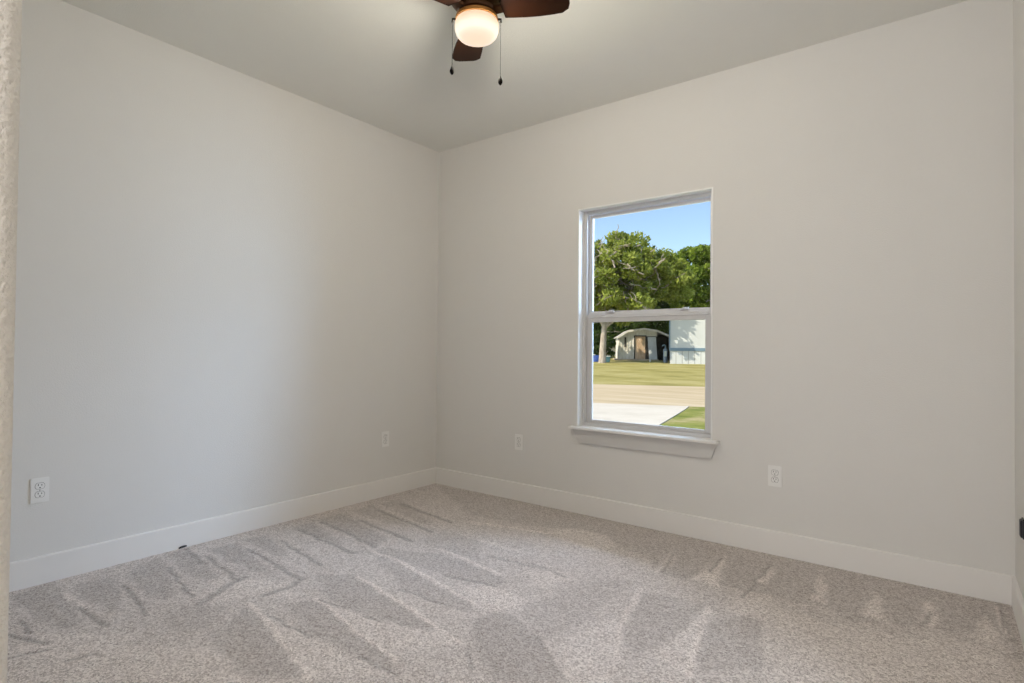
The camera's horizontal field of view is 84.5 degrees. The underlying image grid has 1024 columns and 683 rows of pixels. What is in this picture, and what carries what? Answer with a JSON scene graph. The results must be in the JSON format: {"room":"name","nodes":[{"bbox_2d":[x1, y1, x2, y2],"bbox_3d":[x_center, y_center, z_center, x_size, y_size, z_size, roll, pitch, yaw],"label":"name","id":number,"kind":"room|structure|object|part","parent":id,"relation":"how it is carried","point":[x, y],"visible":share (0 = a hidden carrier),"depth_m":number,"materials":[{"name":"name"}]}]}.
{"room":"empty bedroom","nodes":[
{"label":"empty bedroom","id":0,"kind":"room"},
{"bbox_2d":[0,0,21,682],"bbox_3d":[-2.202,-0.257,0.409,2.652,2.790,2.303,0,-1,37],"label":"wall","id":1,"kind":"structure","parent":0,"point":[10,10],"depth_m":0.51,"materials":[{"name":"beige paint"}]},
{"bbox_2d":[10,0,438,561],"bbox_3d":[-1.693,-0.033,3.374,0.140,3.140,3.640,0,-1,37],"label":"wall","id":2,"kind":"structure","parent":0,"point":[226,302],"depth_m":3.17,"materials":[{"name":"paint"}]},
{"bbox_2d":[30,476,48,503],"bbox_3d":[-2.183,0.687,2.607,0.009,0.114,0.070,0,-1,37],"label":"power outlet","id":3,"kind":"object","parent":2,"relation":"attached to","point":[39,487],"visible":1,"depth_m":2.60,"materials":[{"name":"white plastic"}]},
{"bbox_2d":[35,491,44,497],"bbox_3d":[-2.182,0.706,2.605,0.005,0.030,0.038,0,-1,37],"label":"receptacle","id":4,"kind":"object","parent":3,"relation":"attached to","point":[38,494],"depth_m":2.60,"materials":[{"name":"white plastic"}]},
{"bbox_2d":[35,482,44,489],"bbox_3d":[-2.182,0.667,2.606,0.003,0.030,0.037,0,-1,37],"label":"receptacle","id":5,"kind":"object","parent":3,"relation":"attached to","point":[38,485],"depth_m":2.60,"materials":[{"name":"white plastic"}]},
{"bbox_2d":[9,467,436,591],"bbox_3d":[-1.593,1.073,3.374,0.014,0.129,3.200,0,-1,37],"label":"baseboard","id":6,"kind":"structure","parent":2,"relation":"attached to","point":[30,572],"depth_m":3.12,"materials":[{"name":"paint"}]},
{"bbox_2d":[381,431,388,446],"bbox_3d":[-0.948,0.731,4.223,0.009,0.114,0.070,0,-1,37],"label":"power outlet","id":7,"kind":"object","parent":2,"relation":"attached to","point":[385,435],"visible":1,"depth_m":4.22,"materials":[{"name":"white plastic"}]},
{"bbox_2d":[61,0,967,151],"bbox_3d":[0.124,-1.702,0.700,6.280,0.150,5.740,0,-1,37],"label":"ceiling","id":8,"kind":"structure","parent":0,"point":[385,65],"depth_m":3.04,"materials":[{"name":"paint"}]},
{"bbox_2d":[434,0,569,84],"bbox_3d":[-0.153,-1.352,2.362,0.725,0.505,0.704,0,-1,37],"label":"ceiling fan","id":9,"kind":"object","parent":8,"relation":"hanging from","point":[476,21],"visible":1,"depth_m":2.37,"materials":[{"name":"brown wood"}]},
{"bbox_3d":[-0.345,-1.410,2.247,0.290,0.033,0.142,1,-1,-42],"label":"blade","id":10,"kind":"part","parent":9,"relation":"part of","materials":[{"name":"brown wood"}]},
{"bbox_3d":[-0.257,-1.162,2.416,0.019,0.038,0.019,0,-1,37],"label":"pull knob","id":11,"kind":"part","parent":9,"relation":"part of","materials":[{"name":"brown wood"}]},
{"bbox_3d":[-0.249,-1.283,2.418,0.025,0.212,0.010,1,-1,0],"label":"pull chain","id":12,"kind":"part","parent":9,"relation":"part of","materials":[{"name":"brown metal"}]},
{"bbox_3d":[-0.203,-1.403,2.674,0.142,0.033,0.290,1,-1,-12],"label":"blade","id":13,"kind":"part","parent":9,"relation":"part of","materials":[{"name":"brown wood"}]},
{"bbox_3d":[-0.151,-1.332,2.418,0.188,0.088,0.188,0,-1,37],"label":"lamp shade","id":14,"kind":"part","parent":9,"relation":"part of","materials":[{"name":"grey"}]},
{"bbox_3d":[-0.056,-1.260,2.417,0.024,0.255,0.010,1,-1,0],"label":"pull chain","id":15,"kind":"part","parent":9,"relation":"part of","materials":[{"name":"brown metal"}]},
{"bbox_3d":[0.097,-1.405,2.342,0.290,0.033,0.142,0,-1,17],"label":"blade","id":16,"kind":"part","parent":9,"relation":"part of","materials":[{"name":"brown wood"}]},
{"bbox_2d":[7,483,1023,682],"bbox_3d":[-0.208,1.134,2.252,3.576,0.007,3.300,0,-1,37],"label":"floor","id":17,"kind":"structure","parent":0,"point":[433,583],"depth_m":2.36,"materials":[{"name":"carpet"}]},
{"bbox_2d":[436,0,1014,575],"bbox_3d":[0.846,-0.007,3.636,3.576,3.140,0.140,0,-1,37],"label":"wall","id":18,"kind":"structure","parent":0,"point":[862,182],"depth_m":3.00,"materials":[{"name":"paint"}]},
{"bbox_2d":[515,434,522,449],"bbox_3d":[0.049,0.738,4.136,0.070,0.114,0.009,0,-1,37],"label":"power outlet","id":19,"kind":"object","parent":18,"relation":"attached to","point":[518,437],"visible":1,"depth_m":4.13,"materials":[{"name":"white plastic"}]},
{"bbox_2d":[568,187,718,458],"bbox_3d":[0.837,-0.110,3.609,0.996,1.592,0.182,0,-1,37],"label":"window","id":20,"kind":"structure","parent":18,"relation":"in","point":[690,442],"depth_m":3.65,"materials":[{"name":"white plastic"}]},
{"bbox_3d":[0.807,0.583,3.569,0.996,0.016,0.106,0,-1,37],"label":"sill","id":21,"kind":"part","parent":20,"relation":"part of","materials":[{"name":"paint"}]},
{"bbox_3d":[0.861,0.189,3.640,0.860,0.734,0.024,0,-1,37],"label":"sash","id":22,"kind":"part","parent":20,"relation":"part of","materials":[{"name":"clear glass"}]},
{"bbox_3d":[0.888,-0.517,3.677,0.860,0.722,0.026,0,-1,37],"label":"sash","id":23,"kind":"part","parent":20,"relation":"part of","materials":[{"name":"clear glass"}]},
{"bbox_2d":[436,467,1011,604],"bbox_3d":[0.789,1.097,3.559,3.548,0.129,0.014,0,-1,37],"label":"baseboard","id":24,"kind":"structure","parent":18,"relation":"attached to","point":[948,577],"depth_m":3.09,"materials":[{"name":"paint"}]},
{"bbox_2d":[768,465,781,486],"bbox_3d":[1.435,0.735,3.077,0.070,0.114,0.009,0,-1,37],"label":"power outlet","id":25,"kind":"object","parent":18,"relation":"attached to","point":[774,472],"visible":1,"depth_m":3.07,"materials":[{"name":"white plastic"}]},
{"bbox_2d":[771,477,777,482],"bbox_3d":[1.433,0.754,3.075,0.038,0.030,0.005,0,-1,37],"label":"receptacle","id":26,"kind":"object","parent":25,"relation":"attached to","point":[773,479],"depth_m":3.07,"materials":[{"name":"white plastic"}]},
{"bbox_2d":[771,470,777,475],"bbox_3d":[1.434,0.715,3.075,0.038,0.030,0.005,0,-1,37],"label":"receptacle","id":27,"kind":"object","parent":25,"relation":"attached to","point":[773,472],"depth_m":3.07,"materials":[{"name":"white plastic"}]},
{"bbox_2d":[1013,0,1023,599],"bbox_3d":[1.351,-0.037,1.237,0.140,3.140,3.340,0,-1,37],"label":"wall","id":28,"kind":"structure","parent":0,"point":[1018,5],"depth_m":2.33,"materials":[{"name":"paint"}]},
{"bbox_2d":[1012,575,1023,648],"bbox_3d":[1.237,1.067,1.212,0.014,0.129,3.200,0,-1,37],"label":"baseboard","id":29,"kind":"structure","parent":28,"relation":"attached to","point":[1017,599],"depth_m":2.28,"materials":[{"name":"paint"}]},
{"bbox_3d":[1.910,0.710,2.090,0.009,0.114,0.070,0,-1,37],"label":"power outlet","id":30,"kind":"object","parent":28,"relation":"attached to","visible":0},
{"bbox_2d":[1019,517,1023,539],"bbox_3d":[1.900,0.695,2.098,0.017,0.072,0.052,0,-1,37],"label":"plug adapter","id":31,"kind":"object","parent":30,"relation":"attached to","point":[1021,520],"visible":1,"depth_m":2.08,"materials":[{"name":"black plastic"}]},
{"bbox_3d":[1.895,0.695,2.102,0.004,0.060,0.040,0,-1,37],"label":"panel","id":32,"kind":"part","parent":31,"relation":"part of","materials":[{"name":"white plastic"}]},
{"label":"outside","id":33,"kind":"structure","parent":0,"visible":0},
{"bbox_2d":[593,356,704,386],"bbox_3d":[17.954,1.819,71.590,150.471,1.538,141.147,0,-1,37],"label":"lawn","id":34,"kind":"structure","parent":33,"point":[614,372],"depth_m":29.12,"materials":[{"name":"green plant"}]},
{"bbox_2d":[593,354,598,361],"bbox_3d":[6.359,1.260,43.001,1.292,0.570,0.875,0,-1,13],"label":"bundle","id":35,"kind":"object","parent":34,"relation":"on","point":[595,357],"visible":0.41,"depth_m":42.71,"materials":[{"name":"blue plastic"}]},
{"bbox_2d":[593,330,615,357],"bbox_3d":[7.348,0.403,46.178,2.002,2.741,2.453,1,-1,-30],"label":"shrub","id":36,"kind":"object","parent":34,"relation":"on","point":[610,342],"visible":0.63,"depth_m":45.75,"materials":[{"name":"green plant"}]},
{"bbox_2d":[593,280,671,350],"bbox_3d":[11.790,-3.051,59.807,11.773,9.670,6.515,0,-1,13],"label":"oak tree","id":37,"kind":"object","parent":34,"relation":"on","point":[613,330],"visible":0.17,"depth_m":57.99,"materials":[{"name":"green plant"}]},
{"bbox_2d":[613,328,669,360],"bbox_3d":[11.012,0.329,47.587,4.680,2.800,4.350,0,-1,6],"label":"shed","id":38,"kind":"object","parent":34,"relation":"on","point":[642,344],"visible":0.91,"depth_m":46.04,"materials":[{"name":"beige wood"}]},
{"bbox_3d":[10.456,0.501,46.056,0.840,1.820,0.050,0,-1,6],"label":"door","id":39,"kind":"part","parent":38,"relation":"part of","materials":[{"name":"beige wood"}]},
{"bbox_3d":[10.459,0.466,46.032,1.010,1.930,0.120,0,-1,6],"label":"door frame","id":40,"kind":"part","parent":38,"relation":"part of","materials":[{"name":"brown wood"}]},
{"bbox_3d":[11.380,0.544,45.661,0.676,1.820,0.533,1,-1,-1],"label":"grey panel","id":41,"kind":"part","parent":38,"relation":"part of","materials":[{"name":"grey metal"}]},
{"bbox_2d":[589,225,697,362],"bbox_3d":[7.636,-3.445,40.996,11.838,10.369,7.253,0,-1,13],"label":"oak tree","id":42,"kind":"object","parent":34,"relation":"on","point":[657,276],"visible":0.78,"depth_m":39.58,"materials":[{"name":"green plant"}]},
{"bbox_2d":[662,344,667,362],"bbox_3d":[11.377,0.890,42.004,0.421,1.344,0.360,0,-1,13],"label":"tank","id":43,"kind":"object","parent":34,"relation":"on","point":[665,351],"visible":1,"depth_m":41.88,"materials":[{"name":"grey metal"}]},
{"bbox_2d":[669,320,704,363],"bbox_3d":[18.024,-0.260,40.327,13.400,4.110,4.650,0,-1,16],"label":"home","id":44,"kind":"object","parent":34,"relation":"on","point":[686,337],"visible":0.1,"depth_m":39.71,"materials":[{"name":"white metal"}]},
{"bbox_3d":[17.820,1.258,40.295,12.580,1.070,4.070,0,-1,16],"label":"skirting","id":45,"kind":"part","parent":44,"relation":"part of","materials":[{"name":"white metal"}]},
{"bbox_2d":[665,244,709,308],"bbox_3d":[19.012,-3.651,52.514,13.169,10.927,6.935,0,-1,4],"label":"oak tree","id":46,"kind":"object","parent":34,"relation":"on","point":[699,256],"visible":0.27,"depth_m":50.62,"materials":[{"name":"green plant"}]},
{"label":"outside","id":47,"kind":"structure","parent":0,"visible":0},
{"bbox_2d":[593,384,704,406],"bbox_3d":[4.292,1.667,18.309,120.000,0.090,7.601,0,-1,14],"label":"road","id":48,"kind":"structure","parent":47,"point":[690,396],"depth_m":17.93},
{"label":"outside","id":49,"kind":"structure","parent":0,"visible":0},
{"bbox_2d":[661,407,704,429],"bbox_3d":[7.352,1.765,19.869,110.461,0.001,33.694,0,-1,37],"label":"yard","id":50,"kind":"structure","parent":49,"point":[692,417],"depth_m":11.62,"materials":[{"name":"green plant"}]},
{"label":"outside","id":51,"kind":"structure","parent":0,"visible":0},
{"bbox_2d":[593,403,688,424],"bbox_3d":[-2.209,1.615,12.832,11.550,0.115,10.500,0,-1,37],"label":"driveway","id":52,"kind":"structure","parent":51,"point":[630,413],"depth_m":12.67,"materials":[{"name":"concrete"}]}
]}

